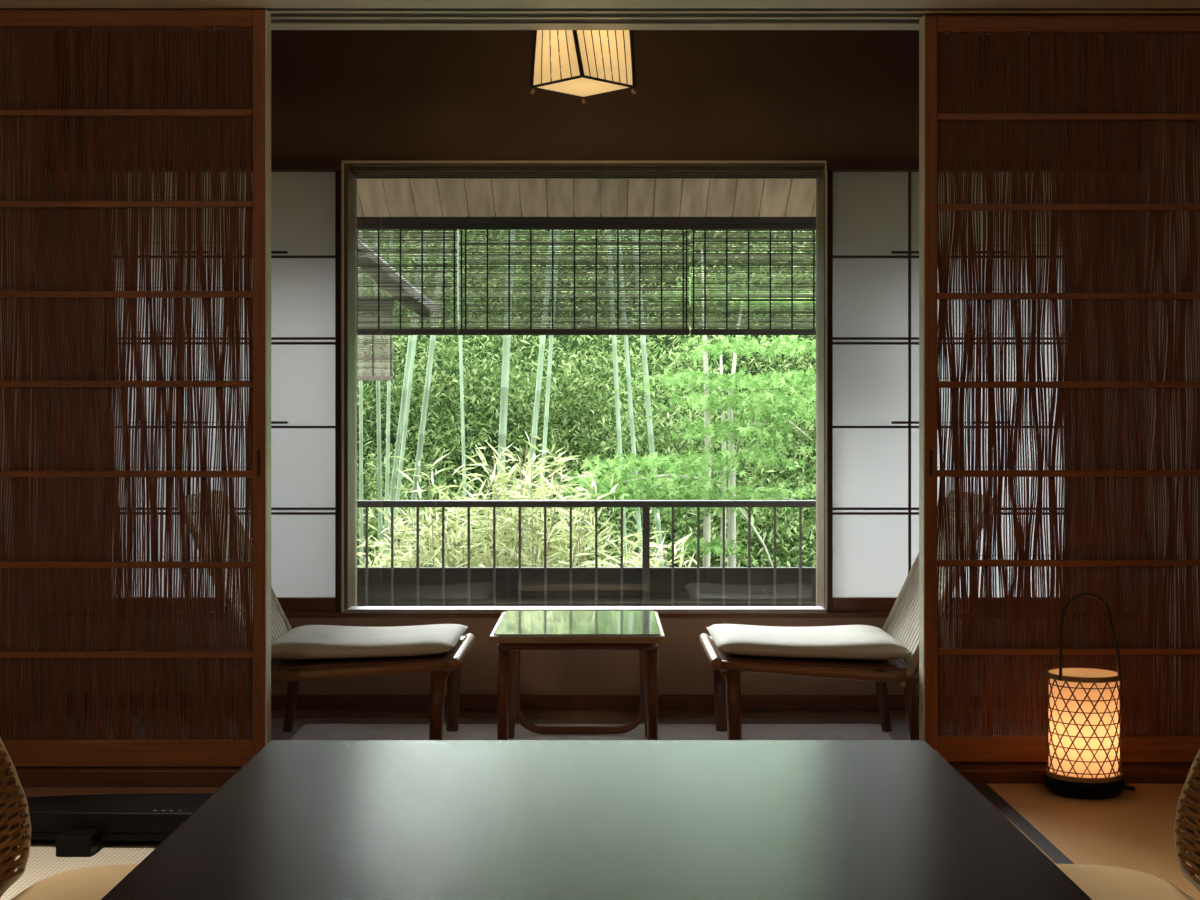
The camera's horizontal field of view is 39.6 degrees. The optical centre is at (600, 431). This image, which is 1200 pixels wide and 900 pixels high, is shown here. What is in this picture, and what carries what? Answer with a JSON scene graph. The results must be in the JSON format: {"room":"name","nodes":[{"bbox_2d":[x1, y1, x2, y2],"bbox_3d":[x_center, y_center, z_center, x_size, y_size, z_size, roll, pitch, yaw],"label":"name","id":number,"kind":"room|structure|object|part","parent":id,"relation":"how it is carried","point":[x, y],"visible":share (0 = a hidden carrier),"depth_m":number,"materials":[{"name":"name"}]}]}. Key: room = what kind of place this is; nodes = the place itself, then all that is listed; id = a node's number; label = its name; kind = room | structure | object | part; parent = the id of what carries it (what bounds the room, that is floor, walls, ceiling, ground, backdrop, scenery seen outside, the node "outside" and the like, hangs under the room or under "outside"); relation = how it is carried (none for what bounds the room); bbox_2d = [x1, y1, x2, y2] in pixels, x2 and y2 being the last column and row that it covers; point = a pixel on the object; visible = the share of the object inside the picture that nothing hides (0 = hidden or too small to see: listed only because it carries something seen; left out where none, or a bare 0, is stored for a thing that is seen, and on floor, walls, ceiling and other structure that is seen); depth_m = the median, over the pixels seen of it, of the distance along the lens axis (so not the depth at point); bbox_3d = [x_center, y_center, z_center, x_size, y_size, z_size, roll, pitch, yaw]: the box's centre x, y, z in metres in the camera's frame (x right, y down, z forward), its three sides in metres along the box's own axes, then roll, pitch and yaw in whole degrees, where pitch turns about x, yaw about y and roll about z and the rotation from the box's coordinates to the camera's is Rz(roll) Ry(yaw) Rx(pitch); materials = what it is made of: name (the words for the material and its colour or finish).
{"room":"traditional dwelling","nodes":[
{"label":"traditional dwelling","id":0,"kind":"room"},
{"bbox_2d":[0,30,45,737],"bbox_3d":[-1.900,-0.246,5.250,0.100,2.400,1.000,0,0,0],"label":"wall","id":1,"kind":"structure","parent":0,"point":[5,30],"depth_m":5.31,"materials":[{"name":"brown paint"}]},
{"bbox_2d":[11,787,220,796],"bbox_3d":[0.000,1.054,1.635,4.800,0.200,5.670,0,0,0],"label":"floor","id":2,"kind":"structure","parent":0,"point":[29,791],"depth_m":4.43,"materials":[{"name":"brown wood"}]},
{"bbox_2d":[0,738,137,899],"bbox_3d":[-0.639,0.622,2.200,0.578,0.667,0.750,0,0,0],"label":"rattan chair","id":3,"kind":"object","parent":2,"relation":"on","point":[87,883],"visible":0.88,"depth_m":2.43,"materials":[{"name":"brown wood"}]},
{"bbox_2d":[11,864,137,899],"bbox_3d":[-0.600,0.678,2.200,0.500,0.059,0.750,0,0,0],"label":"seat cushion","id":4,"kind":"object","parent":3,"relation":"on","point":[87,883],"depth_m":2.41,"materials":[{"name":"beige fabric"}]},
{"bbox_2d":[0,839,162,899],"bbox_3d":[-1.325,0.948,3.175,1.250,0.012,1.750,0,0,0],"label":"floor mat","id":5,"kind":"object","parent":2,"relation":"on","point":[43,862],"visible":0.02,"depth_m":3.67,"materials":[{"name":"beige wicker"}]},
{"bbox_2d":[19,793,213,856],"bbox_3d":[-0.980,0.900,3.829,0.800,0.085,0.282,0,0,0],"label":"stand","id":6,"kind":"object","parent":5,"relation":"on","point":[78,824],"visible":0.56,"depth_m":3.77,"materials":[{"name":"black paint"}]},
{"bbox_3d":[-1.170,0.919,3.730,0.078,0.046,0.084,0,0,0],"label":"leg","id":7,"kind":"part","parent":6,"relation":"part of","materials":[{"name":"black paint"}]},
{"bbox_2d":[101,740,1091,899],"bbox_3d":[-0.005,0.754,2.172,1.178,0.400,1.645,0,0,0],"label":"dining table","id":8,"kind":"object","parent":2,"relation":"on","point":[301,819],"visible":1,"depth_m":2.35,"materials":[{"name":"black paint"}]},
{"bbox_2d":[972,783,1199,899],"bbox_3d":[1.475,0.947,3.556,0.960,0.014,1.812,0,0,0],"label":"mat","id":9,"kind":"object","parent":2,"relation":"on","point":[1134,830],"visible":0.54,"depth_m":3.99,"materials":[{"name":"wicker"}]},
{"bbox_2d":[1043,593,1134,799],"bbox_3d":[1.262,0.680,4.352,0.207,0.522,0.207,0,0,-22],"label":"lantern","id":10,"kind":"object","parent":9,"relation":"on","point":[1084,717],"visible":1,"depth_m":4.28,"materials":[{"name":"beige paper"}]},
{"bbox_3d":[1.262,0.763,4.352,0.178,0.268,0.178,0,0,0],"label":"lamp shade","id":11,"kind":"part","parent":10,"relation":"part of","materials":[{"name":"paper"}]},
{"bbox_3d":[1.262,0.531,4.314,0.160,0.222,0.043,0,0,0],"label":"handle","id":12,"kind":"part","parent":10,"relation":"part of","materials":[{"name":"black metal"}]},
{"bbox_2d":[1125,785,1134,790],"bbox_3d":[1.370,0.922,4.312,0.023,0.013,0.011,0,0,27],"label":"switch","id":13,"kind":"object","parent":10,"relation":"attached to","point":[1131,788],"depth_m":4.31,"materials":[{"name":"black paint"}]},
{"bbox_2d":[1055,749,1199,899],"bbox_3d":[0.644,0.622,2.200,0.578,0.667,0.750,0,0,0],"label":"rattan chair","id":14,"kind":"object","parent":2,"relation":"on","point":[1098,882],"visible":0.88,"depth_m":2.44,"materials":[{"name":"brown wood"}]},
{"bbox_2d":[1055,864,1194,899],"bbox_3d":[0.605,0.678,2.200,0.500,0.059,0.750,0,0,0],"label":"seat cushion","id":15,"kind":"object","parent":14,"relation":"on","point":[1099,882],"depth_m":2.41,"materials":[{"name":"beige fabric"}]},
{"bbox_2d":[357,213,815,223],"bbox_3d":[0.000,-0.812,6.350,6.400,0.037,0.040,0,0,0],"label":"beam","id":16,"kind":"structure","parent":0,"point":[360,220],"depth_m":6.33,"materials":[{"name":"grey"}]},
{"bbox_2d":[357,224,457,334],"bbox_3d":[-0.762,-0.582,6.351,0.432,0.424,0.015,0,0,0],"label":"bamboo blind","id":17,"kind":"object","parent":16,"relation":"hanging from","point":[424,317],"visible":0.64,"depth_m":6.35,"materials":[{"name":"black"}]},
{"bbox_2d":[458,224,689,334],"bbox_3d":[-0.103,-0.582,6.351,0.884,0.424,0.015,0,0,0],"label":"bamboo blind","id":18,"kind":"object","parent":16,"relation":"hanging from","point":[504,229],"visible":1,"depth_m":6.35,"materials":[{"name":"black"}]},
{"bbox_2d":[690,224,815,334],"bbox_3d":[0.600,-0.582,6.351,0.520,0.424,0.015,0,0,0],"label":"bamboo blind","id":19,"kind":"object","parent":16,"relation":"hanging from","point":[801,307],"visible":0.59,"depth_m":6.35,"materials":[{"name":"black"}]},
{"bbox_2d":[18,718,1155,739],"bbox_3d":[-0.025,1.054,5.250,3.650,0.200,1.000,0,0,0],"label":"floor","id":20,"kind":"structure","parent":0,"point":[899,726],"depth_m":5.47,"materials":[{"name":"brown wood"}]},
{"bbox_2d":[290,723,893,739],"bbox_3d":[-0.029,0.949,5.101,1.857,0.010,0.602,0,0,0],"label":"rug","id":21,"kind":"object","parent":20,"relation":"on","point":[309,731],"visible":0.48,"depth_m":5.25,"materials":[{"name":"grey carpet"}]},
{"bbox_2d":[185,491,474,739],"bbox_3d":[-0.803,0.564,4.990,0.807,0.763,0.613,0,0,0],"label":"lounge chair","id":22,"kind":"object","parent":21,"relation":"on","point":[440,650],"visible":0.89,"depth_m":4.77,"materials":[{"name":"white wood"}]},
{"bbox_3d":[-1.070,0.454,4.990,0.273,0.543,0.572,0,0,0],"label":"frame","id":23,"kind":"part","parent":22,"relation":"part of","materials":[{"name":"brown wood"}]},
{"bbox_3d":[-0.973,0.821,5.258,0.064,0.249,0.036,0,0,-25],"label":"leg","id":24,"kind":"part","parent":22,"relation":"part of","materials":[{"name":"brown wood"}]},
{"bbox_3d":[-0.719,0.680,4.715,0.594,0.067,0.025,0,0,0],"label":"rail","id":25,"kind":"part","parent":22,"relation":"part of","materials":[{"name":"brown wood"}]},
{"bbox_2d":[271,624,467,659],"bbox_3d":[-0.698,0.627,4.990,0.555,0.060,0.524,0,0,0],"label":"seat cushion","id":26,"kind":"object","parent":22,"relation":"on","point":[435,641],"depth_m":4.81,"materials":[{"name":"white fabric"}]},
{"bbox_3d":[-0.465,0.811,4.715,0.048,0.266,0.042,0,0,0],"label":"leg","id":27,"kind":"part","parent":22,"relation":"part of","materials":[{"name":"brown wood"}]},
{"bbox_3d":[-0.465,0.811,5.265,0.048,0.266,0.042,0,0,0],"label":"leg","id":28,"kind":"part","parent":22,"relation":"part of","materials":[{"name":"brown wood"}]},
{"bbox_3d":[-0.415,0.653,4.990,0.032,0.032,0.613,0,0,0],"label":"rail","id":29,"kind":"part","parent":22,"relation":"part of","materials":[{"name":"brown wood"}]},
{"bbox_2d":[489,611,664,739],"bbox_3d":[-0.066,0.753,4.940,0.490,0.381,0.640,0,0,0],"label":"side table","id":30,"kind":"object","parent":21,"relation":"on","point":[514,632],"visible":0.98,"depth_m":4.75,"materials":[{"name":"brown wood"}]},
{"bbox_3d":[-0.278,0.768,4.710,0.032,0.351,0.032,0,0,0],"label":"leg","id":31,"kind":"part","parent":30,"relation":"part of","materials":[{"name":"brown wood"}]},
{"bbox_3d":[-0.275,0.768,5.140,0.042,0.352,0.030,0,0,0],"label":"leg","id":32,"kind":"part","parent":30,"relation":"part of","materials":[{"name":"brown wood"}]},
{"bbox_3d":[0.143,0.768,5.140,0.042,0.352,0.030,0,0,0],"label":"leg","id":33,"kind":"part","parent":30,"relation":"part of","materials":[{"name":"brown wood"}]},
{"bbox_3d":[0.146,0.768,4.710,0.032,0.351,0.032,0,0,0],"label":"leg","id":34,"kind":"part","parent":30,"relation":"part of","materials":[{"name":"brown wood"}]},
{"bbox_2d":[699,492,992,739],"bbox_3d":[0.715,0.564,4.990,0.807,0.763,0.613,0,0,0],"label":"lounge chair","id":35,"kind":"object","parent":21,"relation":"on","point":[731,649],"visible":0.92,"depth_m":4.77,"materials":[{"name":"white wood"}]},
{"bbox_3d":[0.327,0.653,4.990,0.032,0.032,0.613,0,0,0],"label":"rail","id":36,"kind":"part","parent":35,"relation":"part of","materials":[{"name":"brown wood"}]},
{"bbox_3d":[0.377,0.811,5.265,0.048,0.266,0.042,0,0,0],"label":"leg","id":37,"kind":"part","parent":35,"relation":"part of","materials":[{"name":"brown wood"}]},
{"bbox_3d":[0.377,0.811,4.715,0.048,0.266,0.042,0,0,0],"label":"leg","id":38,"kind":"part","parent":35,"relation":"part of","materials":[{"name":"brown wood"}]},
{"bbox_2d":[706,624,912,659],"bbox_3d":[0.610,0.627,4.990,0.555,0.060,0.524,0,0,0],"label":"seat cushion","id":39,"kind":"object","parent":35,"relation":"on","point":[726,641],"depth_m":4.81,"materials":[{"name":"white fabric"}]},
{"bbox_3d":[0.631,0.680,4.715,0.594,0.067,0.025,0,0,0],"label":"rail","id":40,"kind":"part","parent":35,"relation":"part of","materials":[{"name":"brown wood"}]},
{"bbox_3d":[0.885,0.821,5.258,0.064,0.249,0.036,0,0,25],"label":"leg","id":41,"kind":"part","parent":35,"relation":"part of","materials":[{"name":"brown wood"}]},
{"bbox_3d":[0.885,0.821,4.722,0.064,0.249,0.036,0,0,-25],"label":"leg","id":42,"kind":"part","parent":35,"relation":"part of","materials":[{"name":"brown wood"}]},
{"bbox_3d":[0.982,0.454,4.990,0.273,0.543,0.572,0,0,0],"label":"frame","id":43,"kind":"part","parent":35,"relation":"part of","materials":[{"name":"brown wood"}]},
{"bbox_2d":[46,30,1140,717],"bbox_3d":[-0.025,-0.246,5.650,3.650,2.400,0.200,0,0,0],"label":"wall","id":44,"kind":"structure","parent":0,"point":[346,95],"depth_m":5.55,"materials":[{"name":"paint"}]},
{"bbox_2d":[45,159,341,170],"bbox_3d":[-1.356,-0.889,5.545,0.988,0.037,0.030,0,0,0],"label":"trim","id":45,"kind":"structure","parent":44,"relation":"attached to","point":[276,164],"depth_m":5.53,"materials":[{"name":"brown wood"}]},
{"bbox_2d":[104,171,339,611],"bbox_3d":[-1.264,-0.143,5.577,0.792,1.486,0.030,0,0,0],"label":"screen","id":46,"kind":"object","parent":44,"relation":"attached to","point":[305,205],"visible":0.44,"depth_m":5.58,"materials":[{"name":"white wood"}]},
{"bbox_3d":[-1.264,0.577,5.577,0.752,0.046,0.030,0,0,0],"label":"rail","id":47,"kind":"part","parent":46,"relation":"part of","materials":[{"name":"brown wood"}]},
{"bbox_3d":[-1.264,-0.879,5.577,0.752,0.014,0.030,0,0,0],"label":"rail","id":48,"kind":"part","parent":46,"relation":"part of","materials":[{"name":"brown wood"}]},
{"bbox_2d":[340,160,827,613],"bbox_3d":[-0.057,-0.151,5.635,1.622,1.506,0.230,0,0,0],"label":"window","id":49,"kind":"structure","parent":44,"relation":"in","point":[352,170],"depth_m":5.58,"materials":[{"name":"brown wood"}]},
{"bbox_3d":[-0.051,0.595,5.572,1.602,0.014,0.105,0,0,0],"label":"sill","id":50,"kind":"part","parent":49,"relation":"part of","materials":[{"name":"brown wood"}]},
{"bbox_2d":[46,612,1137,617],"bbox_3d":[-0.025,0.609,5.543,3.650,0.018,0.014,0,0,0],"label":"trim","id":51,"kind":"structure","parent":44,"relation":"attached to","point":[288,614],"depth_m":5.54,"materials":[{"name":"brown wood"}]},
{"bbox_2d":[52,695,1139,709],"bbox_3d":[-0.025,0.900,5.542,3.650,0.048,0.016,0,0,0],"label":"baseboard","id":52,"kind":"structure","parent":44,"relation":"attached to","point":[304,702],"depth_m":5.53,"materials":[{"name":"brown wood"}]},
{"bbox_2d":[828,171,1070,611],"bbox_3d":[1.162,-0.143,5.577,0.816,1.486,0.030,0,0,0],"label":"screen","id":53,"kind":"object","parent":44,"relation":"attached to","point":[873,216],"visible":0.47,"depth_m":5.58,"materials":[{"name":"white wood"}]},
{"bbox_3d":[1.162,0.577,5.577,0.776,0.046,0.030,0,0,0],"label":"rail","id":54,"kind":"part","parent":53,"relation":"part of","materials":[{"name":"brown wood"}]},
{"bbox_3d":[1.162,-0.879,5.577,0.776,0.014,0.030,0,0,0],"label":"rail","id":55,"kind":"part","parent":53,"relation":"part of","materials":[{"name":"brown wood"}]},
{"bbox_2d":[826,159,1141,170],"bbox_3d":[1.275,-0.889,5.545,1.050,0.037,0.030,0,0,0],"label":"trim","id":56,"kind":"structure","parent":44,"relation":"attached to","point":[832,164],"depth_m":5.53,"materials":[{"name":"brown wood"}]},
{"bbox_2d":[1141,35,1199,733],"bbox_3d":[1.850,-0.246,5.250,0.100,2.400,1.000,0,0,0],"label":"wall","id":57,"kind":"structure","parent":0,"point":[1147,217],"depth_m":5.27,"materials":[{"name":"brown paint"}]},
{"bbox_2d":[4,762,1199,786],"bbox_3d":[0.000,0.931,4.610,4.800,0.045,0.280,0,0,0],"label":"trim","id":58,"kind":"structure","parent":57,"relation":"attached to","point":[973,772],"depth_m":4.47,"materials":[{"name":"brown wood"}]},
{"bbox_2d":[0,9,270,766],"bbox_3d":[-1.381,-0.119,4.523,0.954,2.050,0.070,0,0,-1],"label":"sliding door","id":59,"kind":"structure","parent":58,"relation":"on","point":[53,749],"depth_m":4.52,"materials":[{"name":"red wood"}]},
{"bbox_3d":[-1.383,-1.121,4.526,0.880,0.046,0.041,0,0,0],"label":"rail","id":60,"kind":"part","parent":59,"relation":"part of","materials":[{"name":"red wood"}]},
{"bbox_3d":[-1.383,0.871,4.526,0.880,0.071,0.041,0,0,0],"label":"rail","id":61,"kind":"part","parent":59,"relation":"part of","materials":[{"name":"red wood"}]},
{"bbox_3d":[-0.925,0.083,4.502,0.007,0.070,0.007,0,0,0],"label":"finger pull","id":62,"kind":"part","parent":59,"relation":"part of","materials":[{"name":"black metal"}]},
{"bbox_2d":[919,15,1199,761],"bbox_3d":[1.361,-0.119,4.583,0.954,2.050,0.070,0,0,1],"label":"sliding door","id":63,"kind":"structure","parent":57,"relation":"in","point":[1178,744],"depth_m":4.58,"materials":[{"name":"red wood"}]},
{"bbox_3d":[0.904,0.083,4.562,0.007,0.070,0.007,0,0,0],"label":"finger pull","id":64,"kind":"part","parent":63,"relation":"part of","materials":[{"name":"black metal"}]},
{"bbox_3d":[1.363,-1.121,4.585,0.880,0.046,0.041,0,0,0],"label":"rail","id":65,"kind":"part","parent":63,"relation":"part of","materials":[{"name":"red wood"}]},
{"bbox_3d":[1.363,0.871,4.585,0.880,0.071,0.041,0,0,0],"label":"rail","id":66,"kind":"part","parent":63,"relation":"part of","materials":[{"name":"red wood"}]},
{"bbox_3d":[-0.025,-1.546,5.250,3.850,0.200,1.000,0,0,0],"label":"ceiling","id":67,"kind":"structure","parent":0,"visible":0},
{"bbox_2d":[529,30,636,103],"bbox_3d":[-0.054,-1.233,5.030,0.254,0.426,0.254,0,0,-40],"label":"pendant lamp","id":68,"kind":"object","parent":67,"relation":"hanging from","point":[583,64],"visible":0.81,"depth_m":4.97,"materials":[{"name":"paper"}]},
{"bbox_3d":[0.000,-0.319,4.590,4.800,2.455,0.260,0,0,0],"label":"wall partition","id":69,"kind":"structure","parent":0,"visible":0},
{"bbox_2d":[0,0,1199,29],"bbox_3d":[0.000,-1.196,4.574,4.800,0.100,0.348,0,0,0],"label":"trim","id":70,"kind":"structure","parent":69,"relation":"attached to","point":[285,14],"depth_m":4.53,"materials":[{"name":"brown wood"}]},
{"bbox_3d":[0.000,2.079,2.150,32.000,0.350,9.300,0,0,0],"label":"lawn","id":71,"kind":"structure","parent":0,"visible":0},
{"bbox_3d":[0.000,1.194,6.232,6.400,0.040,0.945,0,0,0],"label":"deck","id":72,"kind":"object","parent":71,"relation":"on","visible":0},
{"bbox_2d":[357,500,815,605],"bbox_3d":[0.000,0.721,6.514,5.200,0.907,0.088,0,0,0],"label":"deck railing","id":73,"kind":"object","parent":72,"relation":"on","point":[645,585],"visible":0.2,"depth_m":6.53,"materials":[{"name":"black metal"}]},
{"bbox_3d":[0.000,0.280,6.500,5.200,0.026,0.060,0,0,0],"label":"rail","id":74,"kind":"part","parent":73,"relation":"part of","materials":[{"name":"black metal"}]},
{"bbox_3d":[0.176,0.734,6.500,0.028,0.881,0.040,0,0,0],"label":"post","id":75,"kind":"part","parent":73,"relation":"part of","materials":[{"name":"black metal"}]},
{"bbox_3d":[0.000,-1.721,2.140,6.400,0.150,7.280,0,0,0],"label":"roof","id":76,"kind":"structure","parent":0,"visible":0},
{"bbox_2d":[357,179,815,216],"bbox_3d":[0.000,-1.242,5.990,6.400,0.848,0.780,0,0,0],"label":"soffit","id":77,"kind":"structure","parent":76,"relation":"attached to","point":[375,197],"depth_m":6.21,"materials":[{"name":"beige wood"}]},
{"label":"outside","id":78,"kind":"structure","parent":0,"visible":0},
{"bbox_2d":[357,230,815,566],"bbox_3d":[0.000,-0.847,19.800,32.000,5.498,26.000,0,0,0],"label":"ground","id":79,"kind":"structure","parent":78,"point":[383,436],"depth_m":17.05,"materials":[{"name":"green plant"}]},
{"bbox_2d":[359,231,362,564],"bbox_3d":[-1.529,-0.846,10.600,0.042,5.600,0.027,0,0,0],"label":"stalk","id":80,"kind":"object","parent":79,"relation":"on","point":[360,382],"visible":0.28,"depth_m":10.59,"materials":[{"name":"green plant"}]},
{"bbox_2d":[374,231,382,566],"bbox_3d":[-1.347,-0.846,10.000,0.119,5.600,0.029,0,0,0],"label":"stalk","id":81,"kind":"object","parent":79,"relation":"on","point":[378,405],"visible":0.26,"depth_m":9.99,"materials":[{"name":"green plant"}]},
{"bbox_2d":[384,231,392,565],"bbox_3d":[-1.393,-0.846,11.000,0.119,5.600,0.030,0,0,0],"label":"stalk","id":82,"kind":"object","parent":79,"relation":"on","point":[387,473],"visible":0.2,"depth_m":10.99,"materials":[{"name":"green plant"}]},
{"bbox_2d":[357,534,419,566],"bbox_3d":[-1.012,1.162,7.346,0.698,1.485,0.567,0,0,-12],"label":"bush","id":83,"kind":"object","parent":79,"relation":"on","point":[375,544],"visible":0.02,"depth_m":7.29,"materials":[{"name":"green plant"}]},
{"bbox_2d":[358,236,439,308],"bbox_3d":[-2.021,-0.391,8.900,2.200,4.590,1.400,0,0,0],"label":"neighbouring wing","id":84,"kind":"object","parent":79,"relation":"on","point":[358,236],"visible":0.03,"depth_m":8.25},
{"bbox_2d":[357,308,392,380],"bbox_3d":[-1.381,-0.444,8.341,0.680,0.374,0.015,0,0,0],"label":"bamboo blind","id":85,"kind":"object","parent":84,"relation":"hanging from","point":[372,372],"visible":0.22,"depth_m":8.34,"materials":[{"name":"black"}]},
{"bbox_2d":[383,231,425,566],"bbox_3d":[-1.158,-0.846,10.400,0.702,5.604,0.034,0,0,0],"label":"stalk","id":86,"kind":"object","parent":79,"relation":"on","point":[410,340],"visible":0.32,"depth_m":10.39,"materials":[{"name":"green plant"}]},
{"bbox_2d":[389,231,427,558],"bbox_3d":[-1.251,-0.881,11.400,0.626,5.532,0.034,0,0,0],"label":"stalk","id":87,"kind":"object","parent":79,"relation":"on","point":[405,423],"visible":0.2,"depth_m":11.39,"materials":[{"name":"green plant"}]},
{"bbox_2d":[404,231,447,564],"bbox_3d":[-0.999,-0.846,10.200,0.694,5.604,0.040,0,0,0],"label":"stalk","id":88,"kind":"object","parent":79,"relation":"on","point":[432,337],"visible":0.22,"depth_m":10.19,"materials":[{"name":"green plant"}]},
{"bbox_2d":[456,231,466,566],"bbox_3d":[-1.020,-0.964,12.000,0.174,5.366,0.031,0,0,0],"label":"stalk","id":89,"kind":"object","parent":79,"relation":"on","point":[460,336],"visible":0.28,"depth_m":11.99,"materials":[{"name":"green plant"}]},
{"bbox_2d":[496,230,514,554],"bbox_3d":[-0.548,-0.846,9.900,0.297,5.602,0.053,0,0,0],"label":"stalk","id":90,"kind":"object","parent":79,"relation":"on","point":[502,434],"visible":0.23,"depth_m":9.88,"materials":[{"name":"green plant"}]},
{"bbox_2d":[357,427,671,566],"bbox_3d":[-0.503,0.931,8.278,1.737,1.948,1.021,0,0,5],"label":"bush","id":91,"kind":"object","parent":79,"relation":"on","point":[510,553],"visible":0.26,"depth_m":8.14,"materials":[{"name":"green plant"}]},
{"bbox_2d":[523,230,554,550],"bbox_3d":[-0.357,-0.846,10.800,0.546,5.603,0.041,0,0,0],"label":"stalk","id":92,"kind":"object","parent":79,"relation":"on","point":[542,337],"visible":0.21,"depth_m":10.79,"materials":[{"name":"green plant"}]},
{"bbox_2d":[536,230,559,566],"bbox_3d":[-0.331,-0.906,11.600,0.382,5.481,0.034,0,0,0],"label":"stalk","id":93,"kind":"object","parent":79,"relation":"on","point":[548,383],"visible":0.2,"depth_m":11.59,"materials":[{"name":"green plant"}]},
{"bbox_2d":[357,230,815,566],"bbox_3d":[-0.056,-0.742,16.397,15.525,5.956,10.026,0,0,0],"label":"foliage","id":94,"kind":"object","parent":79,"relation":"on","point":[523,389],"visible":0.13,"depth_m":13.86,"materials":[{"name":"green plant"}]},
{"bbox_2d":[606,230,627,566],"bbox_3d":[0.078,-0.860,11.200,0.318,5.573,0.036,0,0,0],"label":"stalk","id":95,"kind":"object","parent":79,"relation":"on","point":[614,343],"visible":0.23,"depth_m":11.19,"materials":[{"name":"green plant"}]},
{"bbox_2d":[616,230,641,564],"bbox_3d":[0.157,-0.906,11.600,0.418,5.481,0.036,0,0,0],"label":"stalk","id":96,"kind":"object","parent":79,"relation":"on","point":[626,346],"visible":0.16,"depth_m":11.59,"materials":[{"name":"green plant"}]},
{"bbox_2d":[632,230,663,566],"bbox_3d":[0.251,-0.846,10.700,0.485,5.603,0.041,0,0,0],"label":"stalk","id":97,"kind":"object","parent":79,"relation":"on","point":[650,434],"visible":0.22,"depth_m":10.69,"materials":[{"name":"green plant"}]},
{"bbox_2d":[617,519,696,566],"bbox_3d":[0.348,1.133,7.372,0.612,1.544,0.513,0,0,0],"label":"bush","id":98,"kind":"object","parent":79,"relation":"on","point":[685,538],"visible":0.04,"depth_m":7.41,"materials":[{"name":"green plant"}]},
{"bbox_2d":[541,252,815,566],"bbox_3d":[0.680,0.442,9.567,1.977,2.984,1.957,0,0,-8],"label":"maple tree","id":99,"kind":"object","parent":79,"relation":"on","point":[778,403],"visible":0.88,"depth_m":9.26,"materials":[{"name":"green plant"}]}
]}

